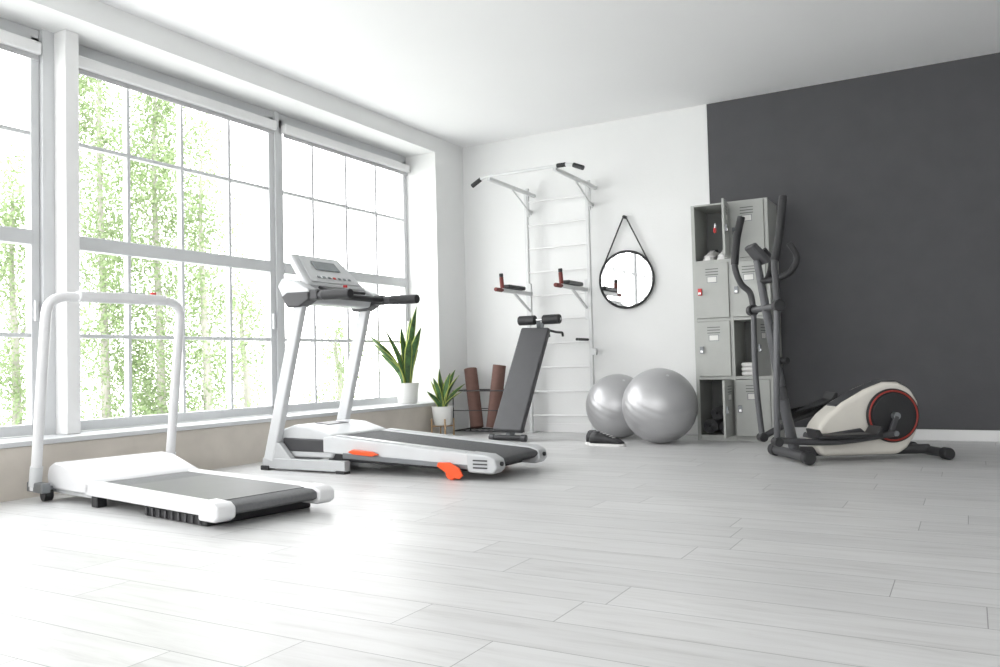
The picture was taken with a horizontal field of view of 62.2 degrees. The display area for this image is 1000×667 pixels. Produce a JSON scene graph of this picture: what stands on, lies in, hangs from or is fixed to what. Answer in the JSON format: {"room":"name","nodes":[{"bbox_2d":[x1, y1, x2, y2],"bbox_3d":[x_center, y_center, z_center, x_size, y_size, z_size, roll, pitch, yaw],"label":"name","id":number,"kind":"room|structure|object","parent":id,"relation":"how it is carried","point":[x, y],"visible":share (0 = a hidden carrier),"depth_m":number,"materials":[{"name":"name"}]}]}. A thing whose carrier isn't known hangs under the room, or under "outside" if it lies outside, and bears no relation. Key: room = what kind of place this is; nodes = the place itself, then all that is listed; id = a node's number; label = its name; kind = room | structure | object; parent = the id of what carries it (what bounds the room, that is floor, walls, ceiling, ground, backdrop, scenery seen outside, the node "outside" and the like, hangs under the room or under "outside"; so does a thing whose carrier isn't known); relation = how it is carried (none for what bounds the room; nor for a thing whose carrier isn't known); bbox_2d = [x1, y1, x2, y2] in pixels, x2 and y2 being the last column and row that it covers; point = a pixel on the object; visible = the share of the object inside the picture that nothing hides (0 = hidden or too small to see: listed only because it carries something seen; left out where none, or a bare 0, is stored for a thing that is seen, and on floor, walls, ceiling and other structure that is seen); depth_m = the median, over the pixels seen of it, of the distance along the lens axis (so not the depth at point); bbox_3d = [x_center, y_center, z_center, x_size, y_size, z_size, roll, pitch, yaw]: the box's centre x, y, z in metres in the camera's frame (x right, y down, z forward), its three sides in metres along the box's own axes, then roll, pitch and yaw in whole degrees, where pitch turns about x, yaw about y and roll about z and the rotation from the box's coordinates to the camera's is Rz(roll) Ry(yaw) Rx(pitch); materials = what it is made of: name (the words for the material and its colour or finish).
{"room":"gym","nodes":[
{"label":"gym","id":0,"kind":"room"},
{"bbox_2d":[54,29,80,434],"bbox_3d":[-2.527,-0.593,4.836,0.110,2.350,0.085,-3,-2,30],"label":"column","id":1,"kind":"structure","parent":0,"point":[66,43],"depth_m":4.80,"materials":[{"name":"paint"}]},
{"bbox_2d":[0,0,462,161],"bbox_3d":[-3.033,-1.863,3.987,0.445,0.150,10.000,-3,-2,30],"label":"beam","id":2,"kind":"structure","parent":0,"point":[102,27],"depth_m":5.62,"materials":[{"name":"white paint"}]},
{"bbox_2d":[0,17,39,424],"bbox_3d":[-3.102,-0.610,4.056,0.060,2.344,1.700,-3,-2,30],"label":"window","id":3,"kind":"structure","parent":2,"relation":"attached to","point":[5,24],"depth_m":4.76,"materials":[{"name":"plastic"}]},
{"bbox_2d":[0,29,41,54],"bbox_3d":[-3.071,-1.657,4.062,0.060,0.075,1.660,-3,-2,30],"label":"blind cassette","id":4,"kind":"object","parent":3,"relation":"attached to","point":[7,38],"visible":1,"depth_m":4.66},
{"bbox_2d":[0,43,37,59],"bbox_3d":[-3.070,-1.604,4.060,0.012,0.030,1.640,-3,-2,30],"label":"blind slat","id":5,"kind":"object","parent":4,"relation":"hanging from","point":[4,47],"depth_m":4.67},
{"bbox_2d":[34,300,38,321],"bbox_3d":[-2.651,-0.129,4.732,0.020,0.120,0.020,-3,-2,30],"label":"handle","id":6,"kind":"object","parent":3,"relation":"attached to","point":[36,302],"visible":1,"depth_m":4.72,"materials":[{"name":"grey plastic"}]},
{"bbox_2d":[79,45,276,416],"bbox_3d":[-2.189,-0.574,5.665,0.060,2.344,1.720,-3,-2,30],"label":"window","id":7,"kind":"structure","parent":2,"relation":"attached to","point":[84,51],"depth_m":5.77,"materials":[{"name":"plastic"}]},
{"bbox_2d":[79,55,276,129],"bbox_3d":[-2.158,-1.621,5.670,0.060,0.075,1.680,-3,-2,30],"label":"blind cassette","id":8,"kind":"object","parent":7,"relation":"attached to","point":[87,64],"visible":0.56,"depth_m":5.54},
{"bbox_2d":[79,69,273,133],"bbox_3d":[-2.157,-1.568,5.669,0.012,0.030,1.660,-3,-2,30],"label":"blind slat","id":9,"kind":"object","parent":8,"relation":"hanging from","point":[83,72],"depth_m":5.57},
{"bbox_2d":[272,314,275,328],"bbox_3d":[-1.733,-0.093,6.350,0.020,0.120,0.020,-3,-2,30],"label":"handle","id":10,"kind":"object","parent":7,"relation":"attached to","point":[273,315],"visible":1,"depth_m":6.34,"materials":[{"name":"grey plastic"}]},
{"bbox_2d":[279,114,408,401],"bbox_3d":[-1.321,-0.540,7.193,0.060,2.344,1.695,-3,-2,30],"label":"window","id":11,"kind":"structure","parent":2,"relation":"attached to","point":[284,119],"depth_m":7.16,"materials":[{"name":"plastic"}]},
{"bbox_2d":[283,191,402,221],"bbox_3d":[-1.333,-1.097,7.212,0.041,0.024,1.595,-3,-2,30],"label":"bar","id":12,"kind":"object","parent":11,"relation":"attached to","point":[286,193],"visible":0.8,"depth_m":7.09,"materials":[{"name":"plastic"}]},
{"bbox_2d":[284,263,405,287],"bbox_3d":[-1.315,-0.495,7.188,0.072,0.085,1.595,-3,-2,30],"label":"transom","id":13,"kind":"object","parent":11,"relation":"attached to","point":[365,278],"visible":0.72,"depth_m":7.43,"materials":[{"name":"plastic"}]},
{"bbox_2d":[281,124,409,172],"bbox_3d":[-1.290,-1.587,7.199,0.060,0.075,1.655,-3,-2,30],"label":"blind cassette","id":14,"kind":"object","parent":11,"relation":"attached to","point":[285,129],"visible":1,"depth_m":7.05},
{"bbox_2d":[283,134,407,175],"bbox_3d":[-1.290,-1.534,7.197,0.012,0.030,1.635,-3,-2,30],"label":"blind slat","id":15,"kind":"object","parent":14,"relation":"hanging from","point":[286,136],"depth_m":7.08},
{"bbox_2d":[285,338,405,342],"bbox_3d":[-1.304,0.065,7.170,0.041,0.024,1.595,-3,-2,30],"label":"bar","id":16,"kind":"object","parent":11,"relation":"attached to","point":[302,340],"visible":0.46,"depth_m":7.02,"materials":[{"name":"plastic"}]},
{"bbox_2d":[397,152,468,433],"bbox_3d":[-0.652,-0.372,8.071,0.445,2.650,0.490,-3,-2,30],"label":"pier","id":17,"kind":"object","parent":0,"point":[434,181],"visible":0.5,"depth_m":7.88,"materials":[{"name":"white paint"}]},
{"bbox_2d":[0,430,999,666],"bbox_3d":[0.058,0.784,2.174,7.400,0.120,10.400,-3,-2,30],"label":"floor","id":18,"kind":"structure","parent":0,"point":[686,551],"depth_m":2.61,"materials":[{"name":"grey wood"}]},
{"bbox_2d":[27,291,333,526],"bbox_3d":[-1.578,0.289,4.064,1.590,1.084,0.790,-3,-3,38],"label":"treadmill","id":19,"kind":"object","parent":18,"relation":"on","point":[168,486],"visible":1,"depth_m":4.12,"materials":[{"name":"white plastic"}]},
{"bbox_2d":[48,451,197,493],"bbox_3d":[-1.978,0.725,4.374,0.457,0.135,0.600,-3,-3,38],"label":"hood","id":20,"kind":"object","parent":19,"relation":"attached to","point":[75,476],"depth_m":4.24,"materials":[{"name":"white plastic"}]},
{"bbox_2d":[145,502,309,526],"bbox_3d":[-1.240,0.791,3.788,0.500,0.045,0.540,-3,-3,38],"label":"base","id":21,"kind":"object","parent":19,"relation":"on","point":[149,511],"depth_m":3.61,"materials":[{"name":"plastic"}]},
{"bbox_2d":[0,405,438,501],"bbox_3d":[-2.981,0.725,3.900,0.420,0.270,10.000,-3,-2,30],"label":"wall","id":22,"kind":"structure","parent":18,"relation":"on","point":[227,446],"depth_m":5.29,"materials":[{"name":"beige paint"}]},
{"bbox_2d":[0,402,435,448],"bbox_3d":[-2.894,0.577,4.035,0.410,0.028,8.695,-3,-2,30],"label":"window sill","id":23,"kind":"structure","parent":22,"relation":"on","point":[17,441],"depth_m":5.34,"materials":[{"name":"plastic"}]},
{"bbox_2d":[0,424,32,437],"bbox_3d":[-3.074,0.531,4.015,0.060,0.060,1.700,-3,-2,30],"label":"frame","id":24,"kind":"object","parent":23,"relation":"on","point":[25,429],"visible":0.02,"depth_m":4.62,"materials":[{"name":"plastic"}]},
{"bbox_3d":[-3.508,-0.601,3.338,0.060,2.295,0.050,-3,-2,30],"label":"frame","id":25,"kind":"object","parent":24,"relation":"on","visible":0},
{"bbox_2d":[0,124,29,135],"bbox_3d":[-3.113,-1.167,4.075,0.041,0.024,1.600,-3,-2,30],"label":"bar","id":26,"kind":"object","parent":25,"relation":"attached to","point":[10,129],"visible":1,"depth_m":4.69,"materials":[{"name":"plastic"}]},
{"bbox_2d":[0,332,30,336],"bbox_3d":[-3.085,-0.005,4.033,0.041,0.024,1.600,-3,-2,30],"label":"bar","id":27,"kind":"object","parent":25,"relation":"attached to","point":[1,333],"visible":1,"depth_m":4.64,"materials":[{"name":"plastic"}]},
{"bbox_2d":[0,226,31,244],"bbox_3d":[-3.095,-0.565,4.051,0.072,0.085,1.600,-3,-2,30],"label":"transom","id":28,"kind":"object","parent":25,"relation":"attached to","point":[10,235],"visible":1,"depth_m":4.65,"materials":[{"name":"plastic"}]},
{"bbox_2d":[39,29,55,434],"bbox_3d":[-2.639,-0.590,4.851,0.100,2.350,0.136,-3,-2,30],"label":"column","id":29,"kind":"structure","parent":23,"relation":"on","point":[46,59],"depth_m":4.80,"materials":[{"name":"white paint"}]},
{"bbox_2d":[81,406,273,430],"bbox_3d":[-2.161,0.567,5.623,0.060,0.060,1.720,-3,-2,30],"label":"frame","id":30,"kind":"object","parent":23,"relation":"on","point":[91,424],"visible":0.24,"depth_m":5.48,"materials":[{"name":"plastic"}]},
{"bbox_2d":[273,111,281,388],"bbox_3d":[-1.750,-0.555,6.433,0.085,2.350,0.046,-3,-2,30],"label":"column","id":31,"kind":"structure","parent":23,"relation":"on","point":[275,114],"depth_m":6.41,"materials":[{"name":"plastic"}]},
{"bbox_2d":[287,396,397,411],"bbox_3d":[-1.294,0.601,7.152,0.060,0.060,1.695,-3,-2,30],"label":"frame","id":32,"kind":"object","parent":23,"relation":"on","point":[391,399],"visible":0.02,"depth_m":6.92,"materials":[{"name":"plastic"}]},
{"bbox_2d":[367,306,420,403],"bbox_3d":[-0.989,0.195,7.457,0.558,0.890,0.227,0,-3,-35],"label":"potted snake plant","id":33,"kind":"object","parent":23,"relation":"on","point":[407,390],"visible":1,"depth_m":7.51,"materials":[{"name":"green plant"}]},
{"bbox_2d":[261,254,546,479],"bbox_3d":[-0.626,0.154,5.221,1.737,1.392,0.734,-3,-2,30],"label":"treadmill","id":34,"kind":"object","parent":18,"relation":"on","point":[324,282],"visible":1,"depth_m":5.21,"materials":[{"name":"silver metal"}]},
{"bbox_2d":[283,438,323,451],"bbox_3d":[-1.068,0.708,5.460,0.410,0.085,0.590,-3,-2,30],"label":"panel","id":35,"kind":"object","parent":34,"relation":"attached to","point":[291,444],"depth_m":5.22,"materials":[{"name":"grey plastic"}]},
{"bbox_2d":[317,421,347,424],"bbox_3d":[-1.113,0.590,5.488,0.115,0.012,0.200,-3,-2,30],"label":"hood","id":36,"kind":"object","parent":34,"relation":"attached to","point":[327,422],"depth_m":5.46,"materials":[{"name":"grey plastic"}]},
{"bbox_2d":[282,419,385,458],"bbox_3d":[-1.095,0.689,5.476,0.485,0.205,0.570,-3,-2,30],"label":"hood","id":37,"kind":"object","parent":34,"relation":"attached to","point":[310,440],"depth_m":5.25,"materials":[{"name":"grey plastic"}]},
{"bbox_2d":[318,286,364,294],"bbox_3d":[-1.048,-0.287,5.471,0.087,0.046,0.400,-3,-2,30],"label":"tray","id":38,"kind":"object","parent":34,"relation":"on","point":[356,289],"depth_m":5.52,"materials":[{"name":"grey plastic"}]},
{"bbox_2d":[427,369,464,434],"bbox_3d":[-0.482,0.624,7.492,0.299,0.610,0.235,-2,-2,16],"label":"potted snake plant","id":39,"kind":"object","parent":18,"relation":"on","point":[442,413],"visible":0.97,"depth_m":7.49,"materials":[{"name":"green plant"}]},
{"bbox_2d":[452,389,524,432],"bbox_3d":[-0.109,0.725,7.710,0.592,0.406,0.312,-3,-2,30],"label":"wire rack","id":40,"kind":"object","parent":18,"relation":"on","point":[464,390],"visible":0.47,"depth_m":7.66,"materials":[{"name":"black metal"}]},
{"bbox_2d":[464,367,483,428],"bbox_3d":[-0.247,0.607,7.811,0.124,0.577,0.266,-1,-2,-22],"label":"yoga mat","id":41,"kind":"object","parent":40,"relation":"on","point":[471,375],"visible":1,"depth_m":7.76,"materials":[{"name":"brown rubber"}]},
{"bbox_2d":[486,364,505,427],"bbox_3d":[-0.037,0.584,7.698,0.204,0.592,0.126,-1,-2,-18],"label":"yoga mat","id":42,"kind":"object","parent":40,"relation":"on","point":[498,371],"visible":0.8,"depth_m":7.65,"materials":[{"name":"brown rubber"}]},
{"bbox_2d":[488,314,563,441],"bbox_3d":[0.309,0.368,7.208,0.450,1.061,0.905,-3,-2,30],"label":"bench","id":43,"kind":"object","parent":18,"relation":"on","point":[514,407],"visible":1,"depth_m":7.04,"materials":[{"name":"black leather"}]},
{"bbox_2d":[585,430,625,446],"bbox_3d":[0.810,0.801,6.350,0.360,0.110,0.227,-3,-2,30],"label":"sneakers","id":44,"kind":"object","parent":18,"relation":"on","point":[593,437],"visible":1,"depth_m":6.27,"materials":[{"name":"black rubber"}]},
{"bbox_2d":[586,374,634,437],"bbox_3d":[0.985,0.606,6.919,0.533,0.534,0.534,-3,-2,30],"label":"exercise ball","id":45,"kind":"object","parent":18,"relation":"on","point":[604,412],"visible":0.74,"depth_m":6.74,"materials":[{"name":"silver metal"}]},
{"bbox_2d":[622,368,697,442],"bbox_3d":[1.237,0.558,6.415,0.579,0.580,0.580,-3,-2,30],"label":"exercise ball","id":46,"kind":"object","parent":18,"relation":"on","point":[660,405],"visible":1,"depth_m":6.21,"materials":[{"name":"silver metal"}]},
{"bbox_2d":[691,197,784,441],"bbox_3d":[1.846,-0.098,6.526,0.598,1.870,0.652,-3,-2,30],"label":"lockers","id":47,"kind":"object","parent":18,"relation":"on","point":[722,325],"visible":0.88,"depth_m":6.48,"materials":[{"name":"metal"}]},
{"bbox_2d":[704,418,722,432],"bbox_3d":[1.750,0.736,6.700,0.112,0.107,0.340,-3,-2,30],"label":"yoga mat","id":48,"kind":"object","parent":47,"relation":"on","point":[711,425],"visible":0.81,"depth_m":6.57,"materials":[{"name":"black rubber"}]},
{"bbox_2d":[711,406,722,418],"bbox_3d":[1.799,0.631,6.675,0.103,0.098,0.340,-3,-2,30],"label":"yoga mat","id":49,"kind":"object","parent":48,"relation":"on","point":[717,412],"visible":0.55,"depth_m":6.54,"materials":[{"name":"black rubber"}]},
{"bbox_2d":[703,250,727,260],"bbox_3d":[1.771,-0.633,6.702,0.203,0.110,0.300,-3,-2,30],"label":"sneakers","id":50,"kind":"object","parent":47,"relation":"on","point":[714,254],"visible":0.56,"depth_m":6.61,"materials":[{"name":"white fabric"}]},
{"bbox_2d":[720,421,723,432],"bbox_3d":[1.858,0.736,6.639,0.103,0.098,0.340,-3,-2,30],"label":"dumbbell","id":51,"kind":"object","parent":47,"relation":"on","point":[722,423],"visible":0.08,"depth_m":6.51,"materials":[{"name":"black"}]},
{"bbox_2d":[696,257,752,263],"bbox_3d":[1.895,-0.570,6.651,0.570,0.024,0.384,-3,-2,30],"label":"shelf","id":52,"kind":"object","parent":47,"relation":"attached to","point":[746,260],"depth_m":6.49,"materials":[{"name":"grey metal"}]},
{"bbox_2d":[694,198,763,213],"bbox_3d":[1.884,-1.024,6.667,0.570,0.012,0.384,-3,-2,30],"label":"shelf","id":53,"kind":"object","parent":47,"relation":"attached to","point":[715,208],"depth_m":6.59,"materials":[{"name":"grey metal"}]},
{"bbox_2d":[698,316,762,321],"bbox_3d":[1.907,-0.111,6.634,0.570,0.024,0.384,-3,-2,30],"label":"shelf","id":54,"kind":"object","parent":47,"relation":"attached to","point":[700,318],"depth_m":6.51,"materials":[{"name":"grey metal"}]},
{"bbox_2d":[700,375,769,379],"bbox_3d":[1.918,0.349,6.617,0.570,0.024,0.384,-3,-2,30],"label":"shelf","id":55,"kind":"object","parent":47,"relation":"attached to","point":[702,377],"depth_m":6.49,"materials":[{"name":"grey metal"}]},
{"bbox_2d":[702,431,771,438],"bbox_3d":[1.929,0.808,6.601,0.570,0.024,0.384,-3,-2,30],"label":"shelf","id":56,"kind":"object","parent":47,"relation":"attached to","point":[718,434],"depth_m":6.51,"materials":[{"name":"grey metal"}]},
{"bbox_2d":[741,362,752,375],"bbox_3d":[2.036,0.278,6.542,0.195,0.104,0.270,-3,-2,30],"label":"towels","id":57,"kind":"object","parent":47,"relation":"on","point":[746,366],"visible":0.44,"depth_m":6.45,"materials":[{"name":"white fabric"}]},
{"bbox_2d":[731,195,954,464],"bbox_3d":[2.110,-0.026,5.176,1.176,1.608,0.580,-1,-2,-3],"label":"elliptical trainer","id":58,"kind":"object","parent":18,"relation":"on","point":[880,417],"visible":1,"depth_m":5.06,"materials":[{"name":"grey plastic"}]},
{"bbox_2d":[98,0,999,146],"bbox_3d":[-0.022,-2.148,2.285,7.420,0.150,10.400,-3,-2,30],"label":"ceiling","id":59,"kind":"structure","parent":0,"point":[462,73],"depth_m":5.68,"materials":[{"name":"paint"}]},
{"bbox_2d":[462,105,705,425],"bbox_3d":[0.570,-0.487,7.777,2.910,2.800,0.200,-3,-2,30],"label":"wall","id":60,"kind":"structure","parent":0,"point":[649,169],"depth_m":7.55,"materials":[{"name":"white paint"}]},
{"bbox_2d":[471,162,597,432],"bbox_3d":[0.450,-0.240,7.207,1.058,2.270,0.897,-3,-2,30],"label":"wall bars","id":61,"kind":"object","parent":60,"relation":"attached to","point":[566,284],"visible":0.93,"depth_m":7.40,"materials":[{"name":"metal"}]},
{"bbox_2d":[599,215,654,308],"bbox_3d":[1.114,-0.632,7.327,0.520,0.831,0.050,-3,-2,30],"label":"wall mirror","id":62,"kind":"object","parent":60,"relation":"attached to","point":[627,277],"visible":1,"depth_m":7.32,"materials":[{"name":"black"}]},
{"bbox_2d":[601,253,651,305],"bbox_3d":[1.118,-0.477,7.322,0.496,0.496,0.006,-3,-2,30],"label":"mirror glass","id":63,"kind":"object","parent":62,"relation":"attached to","point":[626,278],"depth_m":7.32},
{"bbox_2d":[707,52,999,429],"bbox_3d":[3.796,-0.632,5.949,4.510,2.800,0.200,-3,-2,30],"label":"wall","id":64,"kind":"structure","parent":0,"point":[890,181],"depth_m":6.32,"materials":[{"name":"grey paint"}]},
{"bbox_2d":[703,104,709,203],"bbox_3d":[1.771,-0.586,6.979,0.030,2.720,0.006,-3,-2,30],"label":"trim","id":65,"kind":"structure","parent":64,"relation":"attached to","point":[704,105],"depth_m":7.01,"materials":[{"name":"white paint"}]},
{"bbox_2d":[468,422,999,441],"bbox_3d":[2.626,0.776,6.457,6.753,0.080,0.015,-3,-2,30],"label":"baseboard","id":66,"kind":"structure","parent":64,"relation":"attached to","point":[920,434],"depth_m":6.16,"materials":[{"name":"white paint"}]},
{"bbox_3d":[-2.600,-0.565,4.938,0.060,2.295,0.050,-3,-2,30],"label":"frame","id":67,"kind":"object","parent":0,"visible":0},
{"bbox_2d":[79,143,267,190],"bbox_3d":[-2.200,-1.131,5.684,0.041,0.024,1.620,-3,-2,30],"label":"bar","id":68,"kind":"object","parent":67,"relation":"attached to","point":[81,145],"visible":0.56,"depth_m":5.58,"materials":[{"name":"plastic"}]},
{"bbox_2d":[80,236,270,271],"bbox_3d":[-2.183,-0.529,5.660,0.072,0.085,1.620,-3,-2,30],"label":"transom","id":69,"kind":"object","parent":67,"relation":"attached to","point":[87,244],"visible":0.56,"depth_m":5.54,"materials":[{"name":"plastic"}]},
{"bbox_2d":[80,334,270,340],"bbox_3d":[-2.172,0.031,5.642,0.041,0.024,1.620,-3,-2,30],"label":"bar","id":70,"kind":"object","parent":67,"relation":"attached to","point":[93,336],"visible":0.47,"depth_m":5.51,"materials":[{"name":"plastic"}]},
{"label":"outside","id":71,"kind":"structure","parent":0,"visible":0},
{"bbox_2d":[1,402,307,425],"bbox_3d":[-24.320,5.233,27.413,59.000,0.001,110.000,-3,-2,30],"label":"ground","id":72,"kind":"structure","parent":71,"point":[289,402],"depth_m":80.02,"materials":[{"name":"white"}]},
{"bbox_2d":[0,119,82,425],"bbox_3d":[-8.661,0.345,14.874,2.552,8.403,2.326,-2,-2,10],"label":"poplar tree","id":73,"kind":"object","parent":72,"relation":"on","point":[18,408],"visible":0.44,"depth_m":14.78,"materials":[{"name":"green plant"}]},
{"bbox_2d":[21,74,191,419],"bbox_3d":[-7.261,-1.212,15.210,3.074,11.275,2.727,-3,-3,37],"label":"poplar tree","id":74,"kind":"object","parent":72,"relation":"on","point":[100,209],"visible":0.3,"depth_m":14.90,"materials":[{"name":"green plant"}]},
{"bbox_2d":[82,85,221,417],"bbox_3d":[-6.323,-0.693,15.130,2.460,10.138,2.515,-1,-2,-6],"label":"poplar tree","id":75,"kind":"object","parent":72,"relation":"on","point":[157,119],"visible":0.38,"depth_m":14.92,"materials":[{"name":"green plant"}]},
{"bbox_2d":[137,106,265,411],"bbox_3d":[-5.192,-0.016,15.090,2.532,8.822,2.316,0,-3,-39],"label":"poplar tree","id":76,"kind":"object","parent":72,"relation":"on","point":[208,374],"visible":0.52,"depth_m":14.99,"materials":[{"name":"green plant"}]},
{"bbox_2d":[178,269,293,412],"bbox_3d":[-5.421,1.399,18.023,2.221,6.072,2.332,-2,-2,16],"label":"poplar tree","id":77,"kind":"object","parent":72,"relation":"on","point":[245,377],"visible":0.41,"depth_m":18.00,"materials":[{"name":"green plant"}]},
{"bbox_2d":[290,307,380,402],"bbox_3d":[-3.863,1.805,19.982,2.349,5.327,2.089,-2,-2,20],"label":"poplar tree","id":78,"kind":"object","parent":72,"relation":"on","point":[340,370],"visible":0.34,"depth_m":20.01,"materials":[{"name":"green plant"}]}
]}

